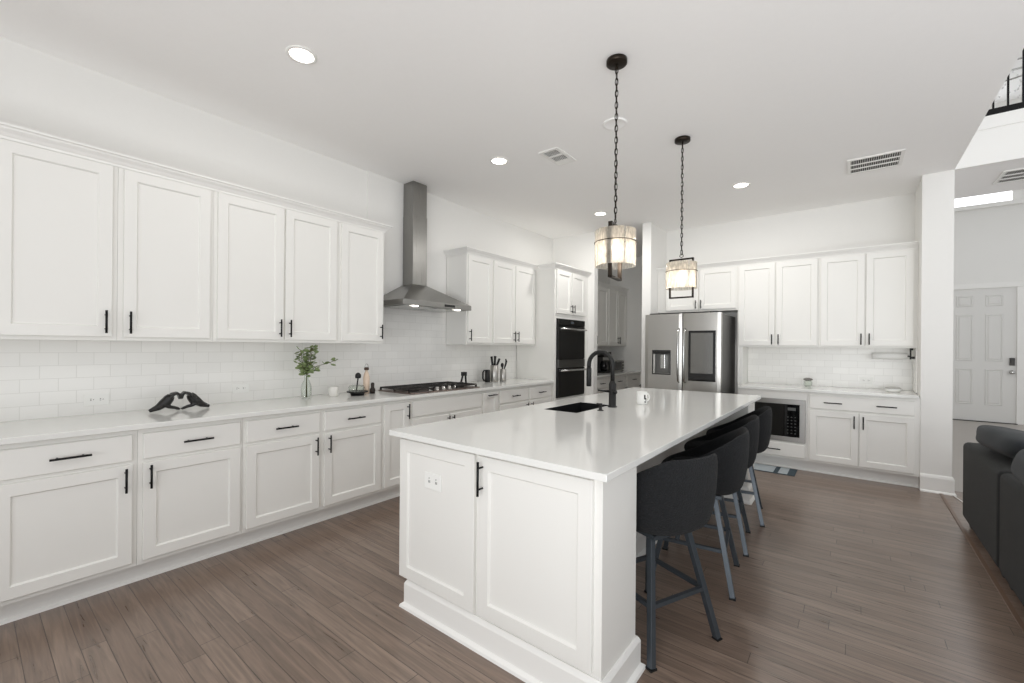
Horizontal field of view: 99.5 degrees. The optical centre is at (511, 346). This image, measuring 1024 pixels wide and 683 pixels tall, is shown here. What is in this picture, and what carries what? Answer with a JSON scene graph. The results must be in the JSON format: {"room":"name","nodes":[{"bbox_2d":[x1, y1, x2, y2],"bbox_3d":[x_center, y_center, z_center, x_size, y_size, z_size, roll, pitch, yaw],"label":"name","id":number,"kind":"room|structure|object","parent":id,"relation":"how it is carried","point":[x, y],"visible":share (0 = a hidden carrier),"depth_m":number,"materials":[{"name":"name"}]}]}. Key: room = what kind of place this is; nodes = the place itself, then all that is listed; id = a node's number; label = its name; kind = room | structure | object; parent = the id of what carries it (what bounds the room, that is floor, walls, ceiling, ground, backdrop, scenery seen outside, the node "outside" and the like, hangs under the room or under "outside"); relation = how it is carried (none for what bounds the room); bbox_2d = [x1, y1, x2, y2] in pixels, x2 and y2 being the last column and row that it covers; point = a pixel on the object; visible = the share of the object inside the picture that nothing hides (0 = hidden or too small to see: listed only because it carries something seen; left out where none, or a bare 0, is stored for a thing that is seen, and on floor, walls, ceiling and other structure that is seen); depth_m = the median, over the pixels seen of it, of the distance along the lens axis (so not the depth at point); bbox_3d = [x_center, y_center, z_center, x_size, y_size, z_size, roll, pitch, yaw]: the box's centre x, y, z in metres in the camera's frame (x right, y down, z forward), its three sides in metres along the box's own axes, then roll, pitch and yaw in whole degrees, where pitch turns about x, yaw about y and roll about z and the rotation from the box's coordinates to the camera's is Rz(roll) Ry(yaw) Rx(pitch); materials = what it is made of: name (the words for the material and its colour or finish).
{"room":"kitchen","nodes":[
{"label":"kitchen","id":0,"kind":"room"},
{"bbox_2d":[0,37,609,359],"bbox_3d":[-1.726,-0.179,3.900,0.132,3.045,12.000,0,0,38],"label":"wall","id":1,"kind":"structure","parent":0,"point":[40,91],"depth_m":3.25,"materials":[{"name":"paint"}]},
{"bbox_2d":[0,138,117,340],"bbox_3d":[-2.556,-0.550,2.421,0.379,1.028,0.484,0,0,38],"label":"upper cabinet","id":2,"kind":"object","parent":1,"relation":"attached to","point":[59,211],"visible":1,"depth_m":2.33,"materials":[{"name":"paint"}]},
{"bbox_2d":[117,167,213,341],"bbox_3d":[-2.257,-0.547,2.801,0.379,1.028,0.481,0,0,38],"label":"upper cabinet","id":3,"kind":"object","parent":1,"relation":"attached to","point":[165,242],"visible":0.98,"depth_m":2.69,"materials":[{"name":"paint"}]},
{"bbox_2d":[0,291,515,421],"bbox_3d":[-1.616,-0.056,3.945,0.012,1.000,5.408,0,0,38],"label":"wall tile","id":4,"kind":"structure","parent":1,"relation":"attached to","point":[40,379],"depth_m":3.19,"materials":[{"name":"tile"}]},
{"bbox_2d":[84,393,108,405],"bbox_3d":[-2.586,0.331,2.698,0.006,0.073,0.115,0,0,38],"label":"wall outlet","id":5,"kind":"object","parent":4,"relation":"attached to","point":[100,398],"visible":1,"depth_m":2.70,"materials":[{"name":"plastic"}]},
{"bbox_2d":[232,383,248,392],"bbox_3d":[-2.087,0.322,3.334,0.006,0.073,0.115,0,0,38],"label":"wall outlet","id":6,"kind":"object","parent":4,"relation":"attached to","point":[241,387],"visible":1,"depth_m":3.33,"materials":[{"name":"plastic"}]},
{"bbox_2d":[213,191,338,342],"bbox_3d":[-1.831,-0.544,3.344,0.379,1.028,0.898,0,0,38],"label":"upper cabinet","id":7,"kind":"object","parent":1,"relation":"attached to","point":[275,269],"visible":0.98,"depth_m":3.19,"materials":[{"name":"paint"}]},
{"bbox_2d":[0,121,392,232],"bbox_3d":[-2.131,-1.077,2.969,0.388,0.066,2.867,0,0,38],"label":"trim","id":8,"kind":"structure","parent":7,"relation":"attached to","point":[8,131],"depth_m":2.68,"materials":[{"name":"paint"}]},
{"bbox_2d":[338,222,383,343],"bbox_3d":[-1.416,-0.540,3.873,0.379,1.028,0.445,0,0,38],"label":"upper cabinet","id":9,"kind":"object","parent":1,"relation":"attached to","point":[360,250],"visible":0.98,"depth_m":3.77,"materials":[{"name":"paint"}]},
{"bbox_2d":[383,181,470,312],"bbox_3d":[-0.896,-1.035,4.442,0.490,1.318,0.894,0,0,38],"label":"range hood","id":10,"kind":"object","parent":1,"relation":"attached to","point":[414,294],"visible":0.92,"depth_m":4.46,"materials":[{"name":"metal"}]},
{"bbox_2d":[446,254,492,344],"bbox_3d":[-0.476,-0.532,5.069,0.379,1.028,0.435,0,0,38],"label":"upper cabinet","id":11,"kind":"object","parent":1,"relation":"attached to","point":[469,277],"visible":0.98,"depth_m":4.94,"materials":[{"name":"paint"}]},
{"bbox_2d":[443,246,537,270],"bbox_3d":[-0.213,-1.061,5.402,0.377,0.066,1.390,0,0,38],"label":"trim","id":12,"kind":"structure","parent":11,"relation":"attached to","point":[466,249],"depth_m":5.06,"materials":[{"name":"paint"}]},
{"bbox_2d":[492,260,535,344],"bbox_3d":[-0.064,-0.529,5.594,0.379,1.028,0.897,0,0,38],"label":"upper cabinet","id":13,"kind":"object","parent":1,"relation":"attached to","point":[513,287],"visible":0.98,"depth_m":5.44,"materials":[{"name":"paint"}]},
{"bbox_2d":[597,286,608,345],"bbox_3d":[1.250,-0.518,7.268,0.379,1.028,1.069,0,0,38],"label":"upper cabinet","id":14,"kind":"object","parent":1,"relation":"attached to","point":[603,293],"visible":0.3,"depth_m":7.43,"materials":[{"name":"paint"}]},
{"bbox_2d":[598,281,628,292],"bbox_3d":[1.621,-1.046,7.475,0.054,0.066,1.849,0,0,38],"label":"trim","id":15,"kind":"structure","parent":14,"relation":"attached to","point":[601,284],"depth_m":7.68,"materials":[{"name":"paint"}]},
{"bbox_2d":[608,289,626,345],"bbox_3d":[1.820,-0.513,7.993,0.379,1.028,0.774,0,0,38],"label":"upper cabinet","id":16,"kind":"object","parent":1,"relation":"attached to","point":[617,304],"visible":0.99,"depth_m":7.87,"materials":[{"name":"paint"}]},
{"bbox_2d":[0,0,1023,256],"bbox_3d":[1.822,-1.822,1.124,9.120,0.300,12.000,0,0,38],"label":"ceiling","id":17,"kind":"structure","parent":0,"point":[777,97],"depth_m":2.81,"materials":[{"name":"paint"}]},
{"bbox_2d":[285,45,316,64],"bbox_3d":[-1.225,-1.694,2.524,0.168,0.006,0.168,0,0,38],"label":"recessed light","id":18,"kind":"object","parent":17,"relation":"in","point":[299,54],"visible":1,"depth_m":2.52,"materials":[{"name":"paint"}]},
{"bbox_2d":[490,157,507,164],"bbox_3d":[-0.117,-1.684,3.943,0.168,0.006,0.168,0,0,38],"label":"recessed light","id":19,"kind":"object","parent":17,"relation":"in","point":[495,160],"visible":1,"depth_m":3.93,"materials":[{"name":"paint"}]},
{"bbox_2d":[539,147,576,165],"bbox_3d":[0.408,-1.679,3.842,0.190,0.010,0.330,0,0,38],"label":"ceiling vent","id":20,"kind":"object","parent":17,"relation":"in","point":[555,155],"visible":1,"depth_m":3.83,"materials":[{"name":"metal"}]},
{"bbox_2d":[603,117,626,129],"bbox_3d":[0.776,-1.675,3.267,0.180,0.010,0.180,0,0,38],"label":"ceiling speaker","id":21,"kind":"object","parent":17,"relation":"attached to","point":[609,124],"visible":0.88,"depth_m":3.25,"materials":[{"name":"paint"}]},
{"bbox_2d":[594,53,636,280],"bbox_3d":[0.610,-1.038,2.544,0.245,1.287,0.245,0,0,31],"label":"pendant light","id":22,"kind":"object","parent":17,"relation":"hanging from","point":[617,249],"visible":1,"depth_m":2.47,"materials":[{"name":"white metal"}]},
{"bbox_2d":[665,135,697,298],"bbox_3d":[1.370,-1.031,3.496,0.245,1.287,0.245,0,0,38],"label":"pendant light","id":23,"kind":"object","parent":17,"relation":"hanging from","point":[681,275],"visible":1,"depth_m":3.44,"materials":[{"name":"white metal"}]},
{"bbox_2d":[732,182,749,188],"bbox_3d":[2.369,-1.664,4.483,0.168,0.006,0.168,0,0,38],"label":"recessed light","id":24,"kind":"object","parent":17,"relation":"in","point":[741,184],"visible":1,"depth_m":4.48,"materials":[{"name":"paint"}]},
{"bbox_2d":[847,149,905,174],"bbox_3d":[3.271,-1.654,3.911,0.390,0.012,0.395,0,0,38],"label":"ceiling vent","id":25,"kind":"object","parent":17,"relation":"in","point":[893,158],"visible":1,"depth_m":3.90,"materials":[{"name":"metal"}]},
{"bbox_2d":[955,108,1023,169],"bbox_3d":[5.931,-1.853,2.652,4.544,0.430,0.032,0,0,38],"label":"trim","id":26,"kind":"structure","parent":17,"relation":"attached to","point":[999,137],"depth_m":3.89,"materials":[{"name":"paint"}]},
{"bbox_2d":[985,49,1023,115],"bbox_3d":[5.914,-2.562,2.700,4.440,0.982,0.055,0,0,38],"label":"railing","id":27,"kind":"object","parent":26,"relation":"on","point":[1020,105],"visible":0.21,"depth_m":3.85,"materials":[{"name":"black metal"}]},
{"bbox_2d":[992,168,1023,184],"bbox_3d":[4.913,-1.640,4.106,0.420,0.012,0.410,0,0,38],"label":"ceiling vent","id":28,"kind":"object","parent":17,"relation":"in","point":[1013,175],"visible":1,"depth_m":4.20,"materials":[{"name":"metal"}]},
{"bbox_2d":[0,420,1023,682],"bbox_3d":[3.077,1.433,2.660,9.000,0.100,16.000,0,0,38],"label":"floor","id":29,"kind":"structure","parent":0,"point":[845,579],"depth_m":2.21,"materials":[{"name":"brown wood"}]},
{"bbox_2d":[0,430,136,606],"bbox_3d":[-2.456,0.833,2.349,0.644,0.759,0.549,0,0,38],"label":"base cabinet","id":30,"kind":"object","parent":29,"relation":"on","point":[68,506],"visible":0.98,"depth_m":2.17,"materials":[{"name":"paint"}]},
{"bbox_2d":[136,418,242,564],"bbox_3d":[-2.123,0.836,2.772,0.644,0.759,0.526,0,0,38],"label":"base cabinet","id":31,"kind":"object","parent":29,"relation":"on","point":[189,476],"visible":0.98,"depth_m":2.57,"materials":[{"name":"paint"}]},
{"bbox_2d":[0,486,399,625],"bbox_3d":[-1.241,1.285,3.641,0.034,0.124,5.408,0,0,38],"label":"trim","id":32,"kind":"structure","parent":29,"relation":"on","point":[40,603],"depth_m":2.60,"materials":[{"name":"paint"}]},
{"bbox_2d":[242,402,381,532],"bbox_3d":[-1.634,0.840,3.396,0.644,0.759,1.057,0,0,38],"label":"base cabinet","id":33,"kind":"object","parent":29,"relation":"on","point":[295,464],"visible":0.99,"depth_m":3.14,"materials":[{"name":"paint"}]},
{"bbox_2d":[381,399,409,490],"bbox_3d":[-1.216,0.843,3.928,0.644,0.759,0.294,0,0,38],"label":"base cabinet","id":34,"kind":"object","parent":29,"relation":"on","point":[395,414],"visible":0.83,"depth_m":3.72,"materials":[{"name":"paint"}]},
{"bbox_2d":[410,391,481,425],"bbox_3d":[-0.831,0.846,4.417,0.644,0.759,0.949,0,0,38],"label":"base cabinet","id":35,"kind":"object","parent":29,"relation":"on","point":[424,410],"visible":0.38,"depth_m":4.18,"materials":[{"name":"paint"}]},
{"bbox_2d":[481,389,497,413],"bbox_3d":[-0.453,0.849,4.899,0.644,0.759,0.274,0,0,38],"label":"base cabinet","id":36,"kind":"object","parent":29,"relation":"on","point":[489,399],"visible":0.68,"depth_m":4.72,"materials":[{"name":"paint"}]},
{"bbox_2d":[498,383,550,410],"bbox_3d":[-0.031,0.853,5.437,0.644,0.759,1.092,0,0,38],"label":"base cabinet","id":37,"kind":"object","parent":29,"relation":"on","point":[514,397],"visible":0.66,"depth_m":5.19,"materials":[{"name":"paint"}]},
{"bbox_2d":[516,268,587,401],"bbox_3d":[0.615,0.100,6.219,0.679,2.275,0.923,0,0,38],"label":"tall cabinet","id":38,"kind":"object","parent":29,"relation":"on","point":[560,294],"visible":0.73,"depth_m":5.84,"materials":[{"name":"paint"}]},
{"bbox_2d":[538,262,591,276],"bbox_3d":[0.757,-1.053,6.080,0.294,0.066,0.979,0,0,38],"label":"trim","id":39,"kind":"structure","parent":38,"relation":"on","point":[555,265],"depth_m":5.81,"materials":[{"name":"paint"}]},
{"bbox_2d":[556,318,586,397],"bbox_3d":[0.634,0.161,6.151,0.589,1.055,0.730,0,0,38],"label":"double wall oven","id":40,"kind":"object","parent":38,"relation":"in","point":[570,334],"visible":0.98,"depth_m":5.95,"materials":[{"name":"black glass"}]},
{"bbox_2d":[399,402,754,682],"bbox_3d":[0.821,0.922,3.151,1.232,0.885,3.193,0,0,38],"label":"kitchen island","id":41,"kind":"object","parent":29,"relation":"on","point":[530,569],"visible":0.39,"depth_m":1.80,"materials":[{"name":"paint"}]},
{"bbox_2d":[425,471,441,491],"bbox_3d":[-0.389,0.666,2.132,0.120,0.080,0.005,0,0,38],"label":"outlet plate","id":42,"kind":"object","parent":41,"relation":"attached to","point":[433,479],"depth_m":2.13,"materials":[{"name":"plastic"}]},
{"bbox_2d":[389,387,760,481],"bbox_3d":[0.846,0.465,3.167,1.239,0.028,3.249,0,0,38],"label":"island countertop","id":43,"kind":"structure","parent":41,"relation":"on","point":[593,444],"depth_m":2.30,"materials":[{"name":"white stone"}]},
{"bbox_2d":[546,402,608,412],"bbox_3d":[0.490,0.558,3.200,0.271,0.218,0.534,0,0,38],"label":"sink","id":44,"kind":"object","parent":43,"relation":"in","point":[578,407],"visible":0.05,"depth_m":3.41,"materials":[{"name":"black"}]},
{"bbox_2d":[586,350,616,407],"bbox_3d":[0.665,0.238,3.239,0.270,0.422,0.123,0,0,38],"label":"faucet","id":45,"kind":"object","parent":43,"relation":"on","point":[612,391],"visible":1,"depth_m":3.20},
{"bbox_2d":[637,391,649,404],"bbox_3d":[1.023,0.403,3.400,0.084,0.098,0.097,0,0,38],"label":"mug","id":46,"kind":"object","parent":43,"relation":"on","point":[641,395],"visible":1,"depth_m":3.36,"materials":[{"name":"ceramic"}]},
{"bbox_2d":[597,377,609,393],"bbox_3d":[1.182,0.863,6.981,0.644,0.759,0.649,0,0,38],"label":"base cabinet","id":47,"kind":"object","parent":29,"relation":"on","point":[603,382],"visible":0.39,"depth_m":6.85,"materials":[{"name":"paint"}]},
{"bbox_2d":[597,371,640,377],"bbox_3d":[1.548,0.472,7.463,0.647,0.030,1.937,0,0,38],"label":"countertop","id":48,"kind":"structure","parent":47,"relation":"on","point":[617,373],"depth_m":7.33,"materials":[{"name":"white stone"}]},
{"bbox_2d":[597,352,610,372],"bbox_3d":[1.542,0.276,7.510,0.260,0.360,0.280,0,0,38],"label":"coffee maker","id":49,"kind":"object","parent":48,"relation":"on","point":[602,366],"visible":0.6,"depth_m":7.43,"materials":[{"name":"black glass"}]},
{"bbox_2d":[603,360,623,370],"bbox_3d":[1.831,0.354,7.918,0.330,0.210,0.400,0,0,38],"label":"toaster oven","id":50,"kind":"object","parent":48,"relation":"on","point":[619,364],"visible":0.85,"depth_m":7.79,"materials":[{"name":"metal"}]},
{"bbox_2d":[615,375,625,389],"bbox_3d":[1.577,0.866,7.485,0.644,0.759,0.629,0,0,38],"label":"base cabinet","id":51,"kind":"object","parent":29,"relation":"on","point":[620,380],"visible":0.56,"depth_m":7.36,"materials":[{"name":"paint"}]},
{"bbox_2d":[625,373,640,388],"bbox_3d":[1.962,0.870,7.974,0.644,0.759,0.614,0,0,38],"label":"base cabinet","id":52,"kind":"object","parent":29,"relation":"on","point":[632,380],"visible":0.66,"depth_m":7.78,"materials":[{"name":"paint"}]},
{"bbox_2d":[636,454,721,672],"bbox_3d":[0.689,0.922,2.093,0.491,0.883,0.514,0,0,-28],"label":"bar stool","id":53,"kind":"object","parent":29,"relation":"on","point":[674,497],"visible":0.76,"depth_m":1.87,"materials":[{"name":"fabric"}]},
{"bbox_2d":[645,311,734,393],"bbox_3d":[2.306,0.479,5.641,0.908,1.795,0.874,0,0,38],"label":"refrigerator","id":54,"kind":"object","parent":29,"relation":"on","point":[686,351],"visible":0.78,"depth_m":5.33,"materials":[{"name":"metal"}]},
{"bbox_2d":[655,427,748,601],"bbox_3d":[1.139,0.926,2.621,0.514,0.883,0.491,0,0,30],"label":"bar stool","id":55,"kind":"object","parent":29,"relation":"on","point":[731,449],"visible":0.6,"depth_m":2.42,"materials":[{"name":"fabric"}]},
{"bbox_2d":[669,457,697,460],"bbox_3d":[1.140,0.732,2.620,0.390,0.064,0.390,0,0,30],"label":"seat cushion","id":56,"kind":"object","parent":55,"relation":"on","point":[670,458],"depth_m":2.74,"materials":[{"name":"fabric"}]},
{"bbox_2d":[675,415,759,556],"bbox_3d":[1.478,0.929,3.112,0.514,0.883,0.491,0,0,30],"label":"bar stool","id":57,"kind":"object","parent":29,"relation":"on","point":[752,423],"visible":0.29,"depth_m":2.96,"materials":[{"name":"fabric"}]},
{"bbox_2d":[689,440,709,445],"bbox_3d":[1.478,0.735,3.111,0.390,0.064,0.390,0,0,30],"label":"seat cushion","id":58,"kind":"object","parent":57,"relation":"on","point":[691,442],"depth_m":3.20,"materials":[{"name":"fabric"}]},
{"bbox_2d":[706,406,771,526],"bbox_3d":[1.849,0.932,3.584,0.514,0.883,0.491,0,0,28],"label":"bar stool","id":59,"kind":"object","parent":29,"relation":"on","point":[764,413],"visible":0.3,"depth_m":3.37,"materials":[{"name":"fabric"}]},
{"bbox_2d":[737,347,747,393],"bbox_3d":[2.941,0.697,5.527,0.055,1.371,0.354,0,0,38],"label":"panel","id":60,"kind":"object","parent":29,"relation":"on","point":[742,351],"visible":0.36,"depth_m":5.40,"materials":[{"name":"paint"}]},
{"bbox_2d":[739,388,807,460],"bbox_3d":[3.133,0.879,5.170,0.683,0.759,0.644,0,0,38],"label":"base cabinet","id":61,"kind":"object","parent":29,"relation":"on","point":[776,448],"visible":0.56,"depth_m":4.87,"materials":[{"name":"paint"}]},
{"bbox_2d":[755,397,805,443],"bbox_3d":[3.111,0.830,5.125,0.630,0.472,0.487,0,0,38],"label":"microwave","id":62,"kind":"object","parent":61,"relation":"in","point":[788,415],"visible":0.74,"depth_m":4.85,"materials":[{"name":"metal"}]},
{"bbox_2d":[787,407,795,433],"bbox_3d":[3.108,0.829,4.819,0.083,0.290,0.002,0,0,38],"label":"control panel","id":63,"kind":"object","parent":62,"relation":"attached to","point":[791,411],"depth_m":4.82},
{"bbox_2d":[754,463,796,475],"bbox_3d":[2.725,1.376,5.013,0.940,0.008,0.315,0,0,38],"label":"floor mat","id":64,"kind":"object","parent":29,"relation":"on","point":[759,467],"visible":0.49,"depth_m":4.83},
{"bbox_2d":[754,454,918,487],"bbox_3d":[3.381,1.324,4.760,1.586,0.124,0.034,0,0,38],"label":"trim","id":65,"kind":"structure","parent":29,"relation":"on","point":[892,478],"depth_m":4.64,"materials":[{"name":"paint"}]},
{"bbox_2d":[807,392,919,476],"bbox_3d":[3.757,0.885,4.680,0.901,0.759,0.644,0,0,38],"label":"base cabinet","id":66,"kind":"object","parent":29,"relation":"on","point":[875,433],"visible":0.98,"depth_m":4.43,"materials":[{"name":"paint"}]},
{"bbox_2d":[738,382,918,398],"bbox_3d":[3.493,0.488,4.903,1.574,0.030,0.632,0,0,38],"label":"countertop","id":67,"kind":"structure","parent":66,"relation":"on","point":[764,386],"depth_m":4.74,"materials":[{"name":"white stone"}]},
{"bbox_2d":[883,387,902,391],"bbox_3d":[3.979,0.449,4.527,0.156,0.054,0.156,0,0,38],"label":"butter dish","id":68,"kind":"object","parent":67,"relation":"on","point":[888,389],"visible":1,"depth_m":4.49,"materials":[{"name":"ceramic"}]},
{"bbox_2d":[939,493,1023,632],"bbox_3d":[1.044,1.363,0.265,0.024,0.006,9.720,0,0,38],"label":"floor strip","id":69,"kind":"object","parent":29,"relation":"on","point":[1013,611],"visible":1,"depth_m":2.65,"materials":[{"name":"brown wood"}]},
{"bbox_2d":[963,442,1023,605],"bbox_3d":[2.966,1.060,1.885,0.983,0.645,3.080,0,0,38],"label":"sofa","id":70,"kind":"object","parent":29,"relation":"on","point":[993,498],"visible":0.9,"depth_m":2.61,"materials":[{"name":"fabric"}]},
{"bbox_2d":[976,425,1023,458],"bbox_3d":[3.271,0.630,2.783,0.343,0.202,0.860,0,0,34],"label":"cushion","id":71,"kind":"object","parent":70,"relation":"on","point":[1008,442],"visible":0.93,"depth_m":2.70,"materials":[{"name":"fabric"}]},
{"bbox_2d":[1011,449,1023,485],"bbox_3d":[2.535,0.614,1.959,0.324,0.215,0.809,0,0,40],"label":"cushion","id":72,"kind":"object","parent":70,"relation":"on","point":[1017,466],"visible":1,"depth_m":2.10,"materials":[{"name":"fabric"}]},
{"bbox_3d":[-2.845,0.829,1.885,0.605,0.759,0.659,0,0,38],"label":"base cabinet","id":73,"kind":"object","parent":29,"relation":"on","visible":0},
{"bbox_2d":[0,378,553,444],"bbox_3d":[-1.366,0.447,3.744,0.636,0.030,5.406,0,0,38],"label":"countertop","id":74,"kind":"structure","parent":73,"relation":"on","point":[12,432],"depth_m":2.71,"materials":[{"name":"white stone"}]},
{"bbox_2d":[148,391,209,412],"bbox_3d":[-2.199,0.360,2.876,0.068,0.122,0.334,0,0,38],"label":"sculpture","id":75,"kind":"object","parent":74,"relation":"on","point":[194,399],"visible":1,"depth_m":2.85,"materials":[{"name":"black stone"}]},
{"bbox_2d":[328,386,337,396],"bbox_3d":[-1.537,0.388,3.728,0.080,0.084,0.080,0,0,38],"label":"candle jar","id":76,"kind":"object","parent":74,"relation":"on","point":[332,390],"visible":1,"depth_m":3.69,"materials":[{"name":"ceramic"}]},
{"bbox_2d":[346,390,367,395],"bbox_3d":[-1.368,0.414,3.837,0.184,0.036,0.184,0,0,38],"label":"tray","id":77,"kind":"object","parent":74,"relation":"on","point":[352,392],"visible":0.98,"depth_m":3.80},
{"bbox_2d":[363,364,369,392],"bbox_3d":[-1.339,0.296,3.987,0.058,0.272,0.058,0,0,38],"label":"oil bottle","id":78,"kind":"object","parent":74,"relation":"on","point":[366,378],"visible":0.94,"depth_m":3.97,"materials":[{"name":"beige glass"}]},
{"bbox_2d":[378,381,479,394],"bbox_3d":[-0.820,0.416,4.418,0.495,0.040,0.920,0,0,38],"label":"gas cooktop","id":79,"kind":"object","parent":74,"relation":"in","point":[420,388],"visible":1,"depth_m":4.28,"materials":[{"name":"metal"}]},
{"bbox_2d":[378,386,479,394],"bbox_3d":[-0.820,0.432,4.418,0.495,0.010,0.920,0,0,38],"label":"steel tray","id":80,"kind":"object","parent":79,"relation":"on","point":[439,388],"depth_m":4.18,"materials":[{"name":"metal"}]},
{"bbox_2d":[458,372,466,382],"bbox_3d":[-0.532,0.355,4.752,0.045,0.148,0.110,0,0,38],"label":"clip","id":81,"kind":"object","parent":74,"relation":"on","point":[463,374],"visible":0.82,"depth_m":4.73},
{"bbox_2d":[482,370,489,381],"bbox_3d":[-0.320,0.364,5.317,0.068,0.154,0.127,0,0,38],"label":"mug","id":82,"kind":"object","parent":74,"relation":"on","point":[487,372],"visible":0.98,"depth_m":5.31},
{"bbox_2d":[490,356,499,381],"bbox_3d":[-0.212,0.281,5.421,0.100,0.320,0.128,0,0,38],"label":"holder","id":83,"kind":"object","parent":74,"relation":"on","point":[493,367],"visible":1,"depth_m":5.37,"materials":[{"name":"metal"}]},
{"bbox_2d":[500,359,506,380],"bbox_3d":[-0.109,0.301,5.498,0.080,0.283,0.112,0,0,13],"label":"utensil crock","id":84,"kind":"object","parent":74,"relation":"on","point":[502,371],"visible":0.99,"depth_m":5.45,"materials":[{"name":"metal"}]},
{"bbox_3d":[-1.676,0.322,3.533,0.082,0.214,0.082,0,0,38],"label":"flower vase","id":85,"kind":"object","parent":74,"relation":"on","visible":0},
{"bbox_2d":[294,344,337,396],"bbox_3d":[-1.625,0.198,3.569,0.169,0.435,0.362,0,0,38],"label":"bunch","id":86,"kind":"object","parent":85,"relation":"in","point":[306,365],"visible":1,"depth_m":3.51,"materials":[{"name":"green plant"}]},
{"bbox_2d":[552,232,597,394],"bbox_3d":[0.946,-0.157,6.620,0.734,3.045,0.110,0,0,38],"label":"wall","id":87,"kind":"structure","parent":0,"point":[576,251],"depth_m":6.41,"materials":[{"name":"paint"}]},
{"bbox_2d":[610,256,641,383],"bbox_3d":[2.564,-0.143,7.981,1.600,3.045,0.120,0,0,38],"label":"wall","id":88,"kind":"structure","parent":0,"point":[631,353],"depth_m":8.14,"materials":[{"name":"paint"}]},
{"bbox_2d":[641,222,666,387],"bbox_3d":[2.452,-0.144,6.680,0.120,3.045,2.065,0,0,38],"label":"wall","id":89,"kind":"structure","parent":0,"point":[654,240],"depth_m":5.89,"materials":[{"name":"paint"}]},
{"bbox_2d":[666,193,914,393],"bbox_3d":[3.321,-0.137,5.537,2.660,3.045,0.120,0,0,38],"label":"wall","id":90,"kind":"structure","parent":0,"point":[888,220],"depth_m":5.30,"materials":[{"name":"paint"}]},
{"bbox_2d":[658,266,737,313],"bbox_3d":[2.514,-0.739,5.837,1.007,0.565,0.407,0,0,38],"label":"upper cabinet","id":91,"kind":"object","parent":90,"relation":"attached to","point":[717,288],"visible":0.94,"depth_m":5.63,"materials":[{"name":"paint"}]},
{"bbox_2d":[656,241,918,273],"bbox_3d":[3.058,-1.034,5.191,2.658,0.066,0.054,0,0,38],"label":"trim","id":92,"kind":"structure","parent":91,"relation":"attached to","point":[915,244],"depth_m":4.92,"materials":[{"name":"paint"}]},
{"bbox_2d":[738,258,818,347],"bbox_3d":[3.234,-0.501,5.270,0.826,1.028,0.407,0,0,38],"label":"upper cabinet","id":93,"kind":"object","parent":90,"relation":"attached to","point":[778,302],"visible":0.97,"depth_m":5.12,"materials":[{"name":"paint"}]},
{"bbox_2d":[748,347,912,390],"bbox_3d":[3.699,0.246,5.154,1.588,0.485,0.012,0,0,38],"label":"wall tile","id":94,"kind":"structure","parent":90,"relation":"attached to","point":[830,367],"depth_m":5.12,"materials":[{"name":"tile"}]},
{"bbox_2d":[860,377,872,383],"bbox_3d":[4.006,0.386,4.900,0.115,0.073,0.006,0,0,38],"label":"wall outlet","id":95,"kind":"object","parent":94,"relation":"attached to","point":[865,380],"visible":1,"depth_m":4.90,"materials":[{"name":"plastic"}]},
{"bbox_2d":[819,248,917,347],"bbox_3d":[3.883,-0.496,4.761,0.821,1.028,0.407,0,0,38],"label":"upper cabinet","id":96,"kind":"object","parent":90,"relation":"attached to","point":[868,300],"visible":0.99,"depth_m":4.61,"materials":[{"name":"paint"}]},
{"bbox_3d":[4.048,0.078,4.602,0.334,0.117,0.060,0,0,38],"label":"paper towel holder","id":97,"kind":"object","parent":96,"relation":"attached to","visible":0},
{"bbox_2d":[872,353,906,358],"bbox_3d":[4.024,0.103,4.621,0.280,0.068,0.068,0,0,38],"label":"paper towel roll","id":98,"kind":"object","parent":97,"relation":"hanging from","point":[874,355],"visible":1,"depth_m":4.60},
{"bbox_2d":[914,170,954,489],"bbox_3d":[5.975,-0.115,6.584,0.220,3.045,6.265,0,0,38],"label":"wall pillar","id":99,"kind":"structure","parent":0,"point":[934,194],"depth_m":4.13,"materials":[{"name":"paint"}]},
{"bbox_2d":[912,348,917,392],"bbox_3d":[4.213,0.250,4.533,0.012,0.456,0.327,0,0,38],"label":"tiled wall","id":100,"kind":"structure","parent":99,"relation":"attached to","point":[915,350],"depth_m":4.50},
{"bbox_2d":[920,473,956,496],"bbox_3d":[5.962,1.323,6.559,0.250,0.168,6.285,0,0,38],"label":"baseboard","id":101,"kind":"structure","parent":99,"relation":"attached to","point":[937,484],"depth_m":4.10,"materials":[{"name":"paint"}]},
{"bbox_2d":[954,97,1023,284],"bbox_3d":[9.832,-1.560,7.623,4.545,6.000,0.120,0,0,38],"label":"wall","id":102,"kind":"structure","parent":0,"point":[988,242],"depth_m":8.18,"materials":[{"name":"paint"}]},
{"bbox_2d":[953,287,1017,424],"bbox_3d":[8.884,0.164,8.255,0.995,2.535,0.130,0,0,38],"label":"door","id":103,"kind":"structure","parent":102,"relation":"in","point":[985,319],"depth_m":8.21,"materials":[{"name":"paint"}]},
{"bbox_2d":[954,281,1023,424],"bbox_3d":[8.890,0.117,8.258,1.170,2.630,0.028,0,0,38],"label":"trim","id":104,"kind":"structure","parent":102,"relation":"attached to","point":[1019,284],"depth_m":7.93,"materials":[{"name":"paint"}]},
{"bbox_2d":[954,189,1023,211],"bbox_3d":[8.921,-3.433,8.268,1.200,1.630,0.110,0,0,38],"label":"window","id":105,"kind":"structure","parent":102,"relation":"in","point":[1009,197],"depth_m":8.20,"materials":[{"name":"paint"}]},
{"bbox_2d":[994,52,1021,103],"bbox_3d":[3.112,-4.667,2.736,9.120,0.100,16.100,0,0,38],"label":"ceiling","id":106,"kind":"structure","parent":0,"point":[1014,84],"depth_m":7.65,"materials":[{"name":"paint"}]},
{"bbox_2d":[995,57,1021,101],"bbox_3d":[6.934,-3.910,6.024,0.621,1.328,0.621,0,0,38],"label":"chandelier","id":107,"kind":"object","parent":106,"relation":"hanging from","point":[1012,70],"visible":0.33,"depth_m":6.05,"materials":[{"name":"metal"}]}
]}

